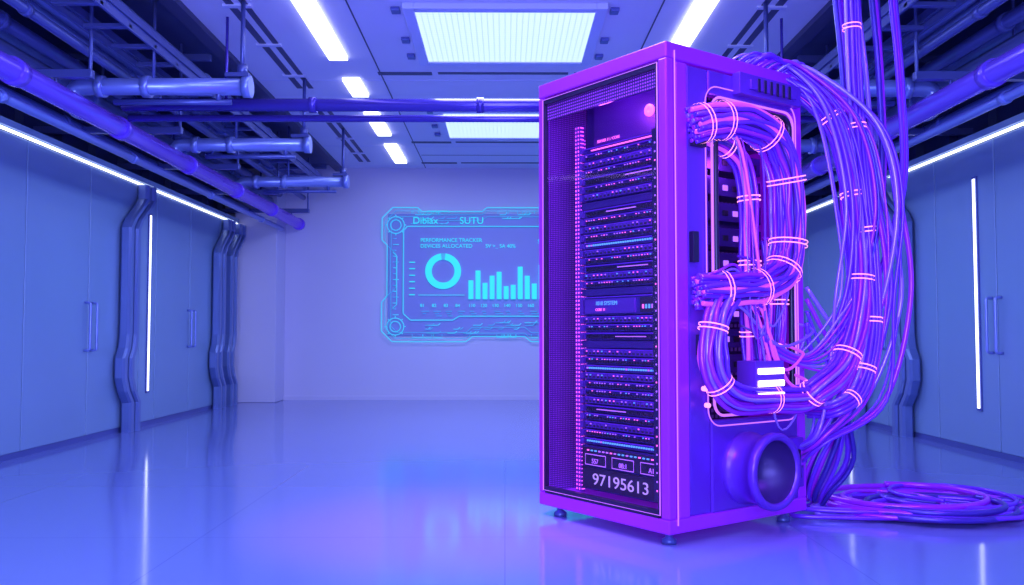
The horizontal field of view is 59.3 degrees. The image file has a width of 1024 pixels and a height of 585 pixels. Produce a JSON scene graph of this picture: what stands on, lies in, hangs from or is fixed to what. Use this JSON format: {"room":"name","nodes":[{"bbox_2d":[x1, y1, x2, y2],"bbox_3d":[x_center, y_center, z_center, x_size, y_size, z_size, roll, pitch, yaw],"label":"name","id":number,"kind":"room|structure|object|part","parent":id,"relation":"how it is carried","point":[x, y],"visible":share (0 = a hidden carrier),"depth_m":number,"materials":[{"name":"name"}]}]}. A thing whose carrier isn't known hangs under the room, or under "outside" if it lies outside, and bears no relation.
{"room":"data center","nodes":[
{"label":"data center","id":0,"kind":"room"},
{"bbox_2d":[0,128,222,219],"bbox_3d":[-4.313,-0.043,6.150,0.570,2.660,15.350,0,-3,0],"label":"wall","id":1,"kind":"structure","parent":0,"point":[0,128],"depth_m":8.59,"materials":[{"name":"blue"}]},
{"bbox_2d":[0,130,26,455],"bbox_3d":[-4.019,-0.008,6.862,0.030,2.555,1.054,0,-3,0],"label":"door","id":2,"kind":"structure","parent":1,"relation":"in","point":[13,149],"depth_m":7.19,"materials":[{"name":"metal"}]},
{"bbox_2d":[20,141,91,450],"bbox_3d":[-3.994,0.044,7.966,0.097,2.555,1.124,0,-3,0],"label":"door","id":3,"kind":"structure","parent":1,"relation":"in","point":[57,217],"depth_m":7.89,"materials":[{"name":"metal"}]},
{"bbox_3d":[-3.982,0.319,8.456,0.067,0.474,0.024,0,-3,0],"label":"handle","id":4,"kind":"part","parent":3,"relation":"part of","materials":[{"name":"blue metal"}]},
{"bbox_2d":[0,405,211,461],"bbox_3d":[-4.011,1.249,5.862,0.030,0.050,14.690,0,-3,0],"label":"baseboard","id":5,"kind":"structure","parent":1,"relation":"attached to","point":[26,452],"depth_m":8.42,"materials":[{"name":"blue metal"}]},
{"bbox_2d":[85,167,137,434],"bbox_3d":[-4.003,0.098,9.129,0.097,2.555,1.174,0,-3,0],"label":"door","id":6,"kind":"structure","parent":1,"relation":"in","point":[112,197],"depth_m":8.88,"materials":[{"name":"metal"}]},
{"bbox_3d":[-3.983,0.326,8.591,0.067,0.474,0.024,0,-3,0],"label":"handle","id":7,"kind":"part","parent":6,"relation":"part of","materials":[{"name":"blue metal"}]},
{"bbox_2d":[0,125,237,223],"bbox_3d":[-3.990,-1.347,5.963,0.012,0.022,14.650,0,-3,0],"label":"led strip","id":8,"kind":"object","parent":1,"relation":"attached to","point":[1,126],"visible":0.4,"depth_m":8.55,"materials":[{"name":"white plastic"}]},
{"bbox_2d":[0,115,238,222],"bbox_3d":[-4.131,-1.396,5.965,0.330,0.055,14.650,0,-3,0],"label":"trim","id":9,"kind":"structure","parent":1,"relation":"on","point":[5,122],"depth_m":8.72,"materials":[{"name":"metal"}]},
{"bbox_2d":[114,185,156,432],"bbox_3d":[-3.948,0.140,9.441,0.122,2.600,0.745,0,-3,0],"label":"conduit","id":10,"kind":"object","parent":1,"relation":"attached to","point":[124,360],"visible":1,"depth_m":9.21,"materials":[{"name":"blue metal"}]},
{"bbox_2d":[137,202,156,421],"bbox_3d":[-4.043,0.136,9.948,0.030,2.555,0.434,0,-3,0],"label":"wall panel","id":11,"kind":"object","parent":1,"relation":"in","point":[146,399],"depth_m":9.89,"materials":[{"name":"metal"}]},
{"bbox_2d":[145,213,151,392],"bbox_3d":[-4.017,0.114,9.954,0.022,1.980,0.070,0,-3,0],"label":"light strip","id":12,"kind":"object","parent":11,"relation":"attached to","point":[149,215],"visible":0.96,"depth_m":9.94,"materials":[{"name":"white plastic"}]},
{"bbox_2d":[153,193,192,418],"bbox_3d":[-4.015,0.172,10.723,0.097,2.555,1.084,0,-3,0],"label":"door","id":13,"kind":"structure","parent":1,"relation":"in","point":[172,283],"depth_m":10.66,"materials":[{"name":"metal"}]},
{"bbox_3d":[-4.004,0.447,11.193,0.067,0.474,0.024,0,-3,0],"label":"handle","id":14,"kind":"part","parent":13,"relation":"part of","materials":[{"name":"blue metal"}]},
{"bbox_2d":[187,207,219,410],"bbox_3d":[-4.024,0.225,11.846,0.097,2.555,1.134,0,-3,0],"label":"door","id":15,"kind":"structure","parent":1,"relation":"in","point":[205,228],"depth_m":11.71,"materials":[{"name":"metal"}]},
{"bbox_3d":[-4.005,0.453,11.328,0.067,0.474,0.024,0,-3,0],"label":"handle","id":16,"kind":"part","parent":15,"relation":"part of","materials":[{"name":"blue metal"}]},
{"bbox_2d":[220,219,222,234],"bbox_3d":[-4.065,0.269,12.795,0.030,2.555,0.734,0,-3,0],"label":"door","id":17,"kind":"structure","parent":1,"relation":"in","point":[221,220],"depth_m":12.54,"materials":[{"name":"metal"}]},
{"bbox_2d":[209,219,235,408],"bbox_3d":[-3.970,0.275,12.338,0.122,2.600,0.745,0,-3,0],"label":"conduit","id":18,"kind":"object","parent":1,"relation":"attached to","point":[226,237],"visible":1,"depth_m":12.10,"materials":[{"name":"blue metal"}]},
{"bbox_2d":[0,80,224,209],"bbox_3d":[-4.448,-1.927,6.237,0.300,1.110,15.350,0,-3,0],"label":"wall","id":19,"kind":"structure","parent":0,"point":[6,111],"depth_m":9.35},
{"bbox_2d":[0,0,328,164],"bbox_3d":[-3.633,-2.406,6.266,1.930,0.150,15.350,0,-3,0],"label":"ceiling","id":20,"kind":"structure","parent":0,"point":[168,25],"depth_m":8.03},
{"bbox_2d":[223,224,245,405],"bbox_3d":[-3.974,0.299,12.857,0.122,2.600,0.745,0,-3,0],"label":"conduit","id":21,"kind":"object","parent":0,"point":[238,240],"depth_m":12.63,"materials":[{"name":"blue metal"}]},
{"bbox_2d":[234,161,285,402],"bbox_3d":[-3.796,-0.153,13.568,0.620,3.570,0.550,0,-3,0],"label":"wall","id":22,"kind":"structure","parent":0,"point":[259,349],"depth_m":13.29,"materials":[{"name":"paint"}]},
{"bbox_2d":[225,165,538,395],"bbox_3d":[-0.108,-0.235,13.951,9.200,3.770,0.150,0,-3,0],"label":"wall","id":23,"kind":"structure","parent":0,"point":[335,344],"depth_m":13.84,"materials":[{"name":"paint"}]},
{"bbox_2d":[283,396,538,399],"bbox_3d":[-0.088,1.613,13.774,6.800,0.060,0.030,0,-3,0],"label":"baseboard","id":24,"kind":"structure","parent":23,"relation":"attached to","point":[284,397],"depth_m":13.75,"materials":[{"name":"paint"}]},
{"bbox_2d":[381,207,538,341],"bbox_3d":[-0.107,-0.276,13.838,3.796,2.076,0.068,0,-3,0],"label":"wall display","id":25,"kind":"object","parent":23,"relation":"attached to","point":[474,275],"visible":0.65,"depth_m":13.83,"materials":[{"name":"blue glass"}]},
{"bbox_2d":[158,0,843,171],"bbox_3d":[-0.048,-2.354,6.291,5.240,0.250,15.350,0,-3,0],"label":"ceiling","id":26,"kind":"structure","parent":0,"point":[281,51],"depth_m":8.21,"materials":[{"name":"blue"}]},
{"bbox_2d":[291,0,347,60],"bbox_3d":[-1.598,-2.234,6.929,0.170,0.028,2.860,0,-3,0],"label":"ceiling light strip","id":27,"kind":"object","parent":26,"relation":"in","point":[312,15],"depth_m":7.49,"materials":[{"name":"white plastic"}]},
{"bbox_2d":[342,78,368,96],"bbox_3d":[-1.617,-2.122,9.332,0.170,0.028,0.630,0,-3,0],"label":"ceiling light strip","id":28,"kind":"object","parent":26,"relation":"in","point":[355,86],"depth_m":9.27,"materials":[{"name":"white plastic"}]},
{"bbox_2d":[364,112,390,135],"bbox_3d":[-1.630,-2.046,10.960,0.170,0.028,1.170,0,-3,0],"label":"ceiling light strip","id":29,"kind":"object","parent":26,"relation":"in","point":[380,128],"depth_m":11.06,"materials":[{"name":"white plastic"}]},
{"bbox_2d":[384,144,406,163],"bbox_3d":[-1.644,-1.961,12.768,0.170,0.028,1.250,0,-3,0],"label":"ceiling light strip","id":30,"kind":"object","parent":26,"relation":"in","point":[394,151],"depth_m":12.65,"materials":[{"name":"white plastic"}]},
{"bbox_2d":[427,112,538,139],"bbox_3d":[-0.084,-2.037,10.951,1.800,0.050,1.490,0,-3,0],"label":"housing","id":31,"kind":"object","parent":26,"relation":"attached to","point":[443,127],"visible":0.31,"depth_m":11.02,"materials":[{"name":"blue metal"}]},
{"bbox_2d":[444,114,538,137],"bbox_3d":[-0.084,-2.042,10.952,1.420,0.030,1.310,0,-3,0],"label":"diffuser","id":32,"kind":"object","parent":31,"relation":"attached to","point":[455,129],"visible":0.5,"depth_m":11.14,"materials":[{"name":"white plastic"}]},
{"bbox_2d":[120,17,886,122],"bbox_3d":[-0.056,-1.815,7.335,6.160,0.829,0.214,0,-3,0],"label":"pipe","id":33,"kind":"object","parent":26,"relation":"attached to","point":[312,104],"visible":0.59,"depth_m":7.25,"materials":[{"name":"blue metal"}]},
{"bbox_2d":[390,2,619,65],"bbox_3d":[-0.059,-2.188,7.715,1.800,0.050,1.490,0,-3,0],"label":"housing","id":34,"kind":"object","parent":26,"relation":"attached to","point":[409,9],"visible":0.98,"depth_m":7.05,"materials":[{"name":"blue"}]},
{"bbox_2d":[415,12,594,61],"bbox_3d":[-0.059,-2.193,7.715,1.420,0.030,1.310,0,-3,0],"label":"diffuser","id":35,"kind":"object","parent":34,"relation":"attached to","point":[446,36],"visible":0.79,"depth_m":7.66,"materials":[{"name":"white plastic"}]},
{"bbox_2d":[671,0,718,46],"bbox_3d":[1.492,-2.233,6.953,0.170,0.028,2.860,0,-3,0],"label":"ceiling light strip","id":36,"kind":"object","parent":26,"relation":"in","point":[699,12],"depth_m":7.31,"materials":[{"name":"white plastic"}]},
{"bbox_2d":[789,0,1023,523],"bbox_3d":[2.683,-0.544,5.153,2.359,3.570,0.983,0,-3,0],"label":"hanging cable","id":37,"kind":"object","parent":26,"relation":"hanging from","point":[919,502],"visible":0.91,"depth_m":4.90,"materials":[{"name":"purple plastic"}]},
{"bbox_2d":[0,400,1023,584],"bbox_3d":[-0.048,1.361,6.118,9.200,0.150,15.750,0,-3,0],"label":"floor","id":38,"kind":"structure","parent":0,"point":[283,492],"depth_m":4.84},
{"bbox_2d":[539,41,805,544],"bbox_3d":[0.920,0.002,4.881,1.063,2.450,1.190,2,-3,-36],"label":"rack","id":39,"kind":"object","parent":38,"relation":"on","point":[631,209],"visible":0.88,"depth_m":4.63,"materials":[{"name":"metal"}]},
{"bbox_3d":[0.383,0.083,5.009,0.050,2.000,0.166,0,-3,9],"label":"rack rail","id":40,"kind":"part","parent":39,"relation":"part of","materials":[{"name":"purple metal"}]},
{"bbox_2d":[644,104,654,115],"bbox_3d":[0.668,-0.887,4.377,0.012,0.060,0.060,2,-3,-36],"label":"lamp","id":41,"kind":"object","parent":39,"relation":"attached to","point":[649,109],"depth_m":4.37,"materials":[{"name":"pink plastic"}]},
{"bbox_2d":[684,51,913,465],"bbox_3d":[1.417,-0.182,4.710,1.373,2.180,0.503,1,-3,-24],"label":"cable bundle","id":42,"kind":"object","parent":39,"relation":"attached to","point":[753,288],"visible":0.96,"depth_m":4.62,"materials":[{"name":"purple plastic"}]},
{"bbox_2d":[837,197,865,424],"bbox_3d":[3.845,0.173,10.151,0.122,2.600,0.745,0,-3,0],"label":"wall","id":43,"kind":"structure","parent":0,"point":[863,411],"depth_m":9.92,"materials":[{"name":"blue paint"}]},
{"bbox_2d":[791,0,1023,138],"bbox_3d":[3.562,-2.403,6.322,1.980,0.150,15.350,0,-3,0],"label":"ceiling","id":44,"kind":"structure","parent":0,"point":[816,45],"depth_m":7.92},
{"bbox_2d":[763,0,1023,195],"bbox_3d":[3.037,-1.777,6.288,2.270,1.104,15.250,0,-3,0],"label":"pipe","id":45,"kind":"object","parent":44,"relation":"hanging from","point":[993,55],"visible":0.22,"depth_m":6.54,"materials":[{"name":"blue metal"}]},
{"bbox_2d":[804,81,1023,204],"bbox_3d":[4.402,-1.923,6.306,0.300,1.110,15.350,0,-3,0],"label":"wall","id":46,"kind":"structure","parent":0,"point":[1001,113],"depth_m":8.64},
{"bbox_2d":[806,125,1023,213],"bbox_3d":[4.267,-0.040,6.217,0.570,2.660,15.350,0,-3,0],"label":"strip light","id":47,"kind":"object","parent":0,"point":[1023,125],"depth_m":7.97,"materials":[{"name":"blue"}]},
{"bbox_2d":[803,213,810,379],"bbox_3d":[3.918,0.257,12.533,0.030,2.555,1.384,0,-3,0],"label":"door","id":48,"kind":"structure","parent":47,"relation":"in","point":[807,373],"depth_m":11.94,"materials":[{"name":"metal"}]},
{"bbox_2d":[808,203,843,399],"bbox_3d":[3.928,0.196,11.234,0.030,2.555,1.184,0,-3,0],"label":"door","id":49,"kind":"structure","parent":47,"relation":"in","point":[824,252],"depth_m":11.30,"materials":[{"name":"metal"}]},
{"bbox_2d":[843,211,889,425],"bbox_3d":[3.937,0.140,10.035,0.030,2.555,1.184,0,-3,0],"label":"door","id":50,"kind":"structure","parent":47,"relation":"in","point":[882,417],"depth_m":9.56,"materials":[{"name":"metal"}]},
{"bbox_2d":[886,178,920,436],"bbox_3d":[3.854,0.119,9.002,0.122,2.600,0.745,0,-3,0],"label":"conduit","id":51,"kind":"object","parent":47,"relation":"attached to","point":[909,383],"visible":0.64,"depth_m":8.76,"materials":[{"name":"blue metal"}]},
{"bbox_2d":[883,163,940,437],"bbox_3d":[3.913,0.087,8.886,0.097,2.555,1.084,0,-3,0],"label":"door","id":52,"kind":"structure","parent":47,"relation":"in","point":[920,193],"depth_m":8.56,"materials":[{"name":"metal"}]},
{"bbox_3d":[3.894,0.361,9.356,0.067,0.474,0.024,0,-3,0],"label":"handle","id":53,"kind":"part","parent":52,"relation":"part of","materials":[{"name":"metal"}]},
{"bbox_2d":[806,112,1023,210],"bbox_3d":[4.089,-1.393,6.029,0.330,0.055,14.650,0,-3,0],"label":"trim","id":54,"kind":"structure","parent":47,"relation":"attached to","point":[1019,118],"depth_m":7.88,"materials":[{"name":"metal"}]},
{"bbox_2d":[806,122,1023,212],"bbox_3d":[3.948,-1.344,6.025,0.012,0.022,14.650,0,-3,0],"label":"led strip","id":55,"kind":"object","parent":47,"relation":"attached to","point":[1022,123],"visible":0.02,"depth_m":7.89,"materials":[{"name":"white plastic"}]},
{"bbox_2d":[866,421,1023,463],"bbox_3d":[3.969,1.252,5.924,0.030,0.050,14.690,0,-3,0],"label":"baseboard","id":56,"kind":"structure","parent":47,"relation":"attached to","point":[993,453],"depth_m":7.87,"materials":[{"name":"blue"}]},
{"bbox_2d":[935,139,1001,451],"bbox_3d":[3.921,0.037,7.827,0.097,2.555,1.004,0,-3,0],"label":"door","id":57,"kind":"structure","parent":47,"relation":"in","point":[961,421],"depth_m":7.82,"materials":[{"name":"metal"}]},
{"bbox_2d":[971,176,982,410],"bbox_3d":[3.930,0.004,7.609,0.022,1.980,0.070,0,-3,0],"label":"light strip","id":58,"kind":"object","parent":57,"relation":"attached to","point":[977,302],"visible":1,"depth_m":7.59,"materials":[{"name":"white plastic"}]},
{"bbox_3d":[3.909,0.269,7.374,0.067,0.474,0.024,0,-3,0],"label":"handle","id":59,"kind":"part","parent":57,"relation":"part of","materials":[{"name":"blue metal"}]},
{"bbox_2d":[993,127,1023,457],"bbox_3d":[3.927,-0.002,6.978,0.097,2.555,0.664,0,-3,0],"label":"door","id":60,"kind":"structure","parent":47,"relation":"in","point":[1008,147],"depth_m":7.12,"materials":[{"name":"metal"}]},
{"bbox_3d":[3.910,0.263,7.238,0.067,0.474,0.024,0,-3,0],"label":"handle","id":61,"kind":"part","parent":60,"relation":"part of","materials":[{"name":"blue metal"}]}
]}

